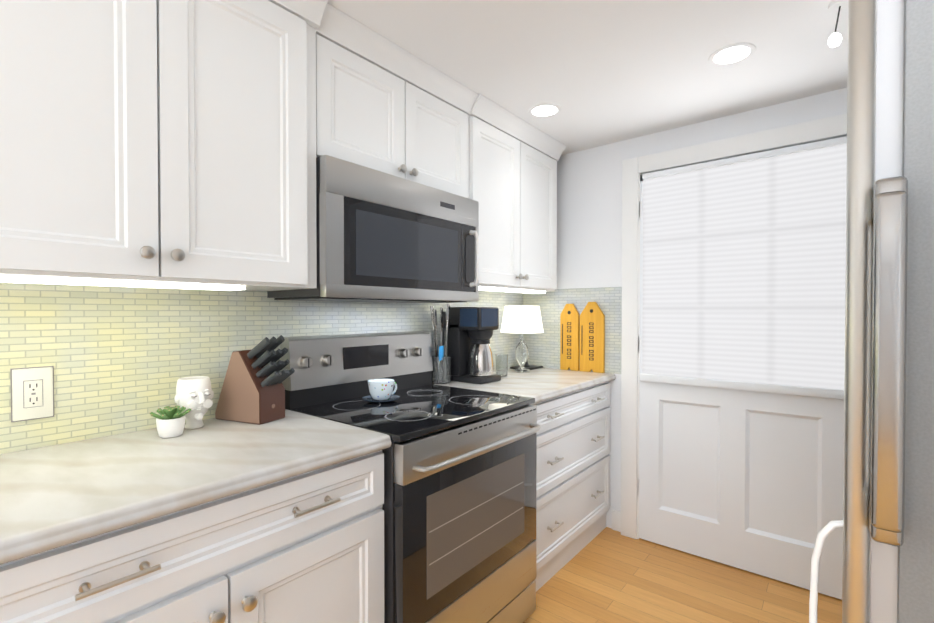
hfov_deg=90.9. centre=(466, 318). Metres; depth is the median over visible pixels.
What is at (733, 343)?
back door
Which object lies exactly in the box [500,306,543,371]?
table lamp
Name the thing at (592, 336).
sign
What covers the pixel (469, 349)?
coffee maker
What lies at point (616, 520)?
baseboard
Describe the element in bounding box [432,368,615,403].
countertop
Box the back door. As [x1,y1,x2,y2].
[621,113,846,599]
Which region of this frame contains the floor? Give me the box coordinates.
[523,527,841,622]
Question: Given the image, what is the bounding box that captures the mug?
[368,379,396,399]
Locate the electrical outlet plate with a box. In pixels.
[10,366,53,421]
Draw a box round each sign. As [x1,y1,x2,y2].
[560,304,579,370]
[580,302,604,372]
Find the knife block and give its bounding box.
[215,335,294,424]
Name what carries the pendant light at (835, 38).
hanging from the ceiling
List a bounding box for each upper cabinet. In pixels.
[0,0,327,290]
[324,8,467,197]
[468,92,559,293]
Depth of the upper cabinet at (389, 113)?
1.75 m
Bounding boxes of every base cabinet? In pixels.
[0,450,383,622]
[535,382,610,591]
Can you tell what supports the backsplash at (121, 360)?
attached to the wall
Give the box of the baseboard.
[612,509,620,531]
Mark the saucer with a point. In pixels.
(369, 398)
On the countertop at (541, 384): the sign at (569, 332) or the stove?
the sign at (569, 332)
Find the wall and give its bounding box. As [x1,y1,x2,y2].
[557,88,846,527]
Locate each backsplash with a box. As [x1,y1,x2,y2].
[0,282,522,453]
[523,287,621,373]
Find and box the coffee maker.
[447,307,500,383]
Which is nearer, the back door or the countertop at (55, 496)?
the countertop at (55, 496)
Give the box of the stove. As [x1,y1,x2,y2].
[281,331,540,622]
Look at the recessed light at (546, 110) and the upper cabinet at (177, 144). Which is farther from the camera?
the recessed light at (546, 110)
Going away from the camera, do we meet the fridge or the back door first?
the fridge
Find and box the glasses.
[495,354,507,375]
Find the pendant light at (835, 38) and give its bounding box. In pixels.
[828,0,847,46]
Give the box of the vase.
[174,376,213,428]
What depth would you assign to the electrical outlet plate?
1.20 m
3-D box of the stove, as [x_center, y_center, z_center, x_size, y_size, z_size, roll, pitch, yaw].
[-0.181,0.659,1.798,0.720,1.179,0.756,1,1,39]
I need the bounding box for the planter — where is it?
[149,405,191,437]
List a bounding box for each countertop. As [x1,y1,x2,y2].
[0,409,391,564]
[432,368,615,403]
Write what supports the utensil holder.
on the countertop at (541, 384)
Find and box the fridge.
[809,0,933,622]
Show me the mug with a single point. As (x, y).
(380, 389)
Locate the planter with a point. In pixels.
(170, 422)
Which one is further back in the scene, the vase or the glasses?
the glasses
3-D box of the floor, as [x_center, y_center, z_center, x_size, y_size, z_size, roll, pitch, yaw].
[-0.190,1.298,0.316,2.820,0.060,5.233,1,1,39]
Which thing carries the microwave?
attached to the upper cabinet at (389, 113)
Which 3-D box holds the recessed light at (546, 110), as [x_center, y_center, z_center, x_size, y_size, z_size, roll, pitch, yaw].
[0.379,-1.014,2.249,0.160,0.004,0.160,1,1,39]
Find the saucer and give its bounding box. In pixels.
[362,395,399,402]
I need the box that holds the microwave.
[267,155,478,302]
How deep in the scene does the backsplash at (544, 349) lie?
2.88 m
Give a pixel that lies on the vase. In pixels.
(195, 394)
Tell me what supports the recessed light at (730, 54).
in the ceiling
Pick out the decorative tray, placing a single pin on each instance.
(528, 366)
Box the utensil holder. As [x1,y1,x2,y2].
[430,304,450,383]
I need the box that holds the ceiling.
[327,0,847,154]
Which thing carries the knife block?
on the countertop at (55, 496)
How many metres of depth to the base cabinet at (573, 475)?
2.30 m
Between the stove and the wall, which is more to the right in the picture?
the wall
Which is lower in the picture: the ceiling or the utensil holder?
the utensil holder
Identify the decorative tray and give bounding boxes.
[510,358,542,369]
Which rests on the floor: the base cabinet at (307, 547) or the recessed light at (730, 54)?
the base cabinet at (307, 547)
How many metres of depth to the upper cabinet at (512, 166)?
2.38 m
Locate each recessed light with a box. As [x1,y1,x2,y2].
[528,103,560,117]
[708,42,755,65]

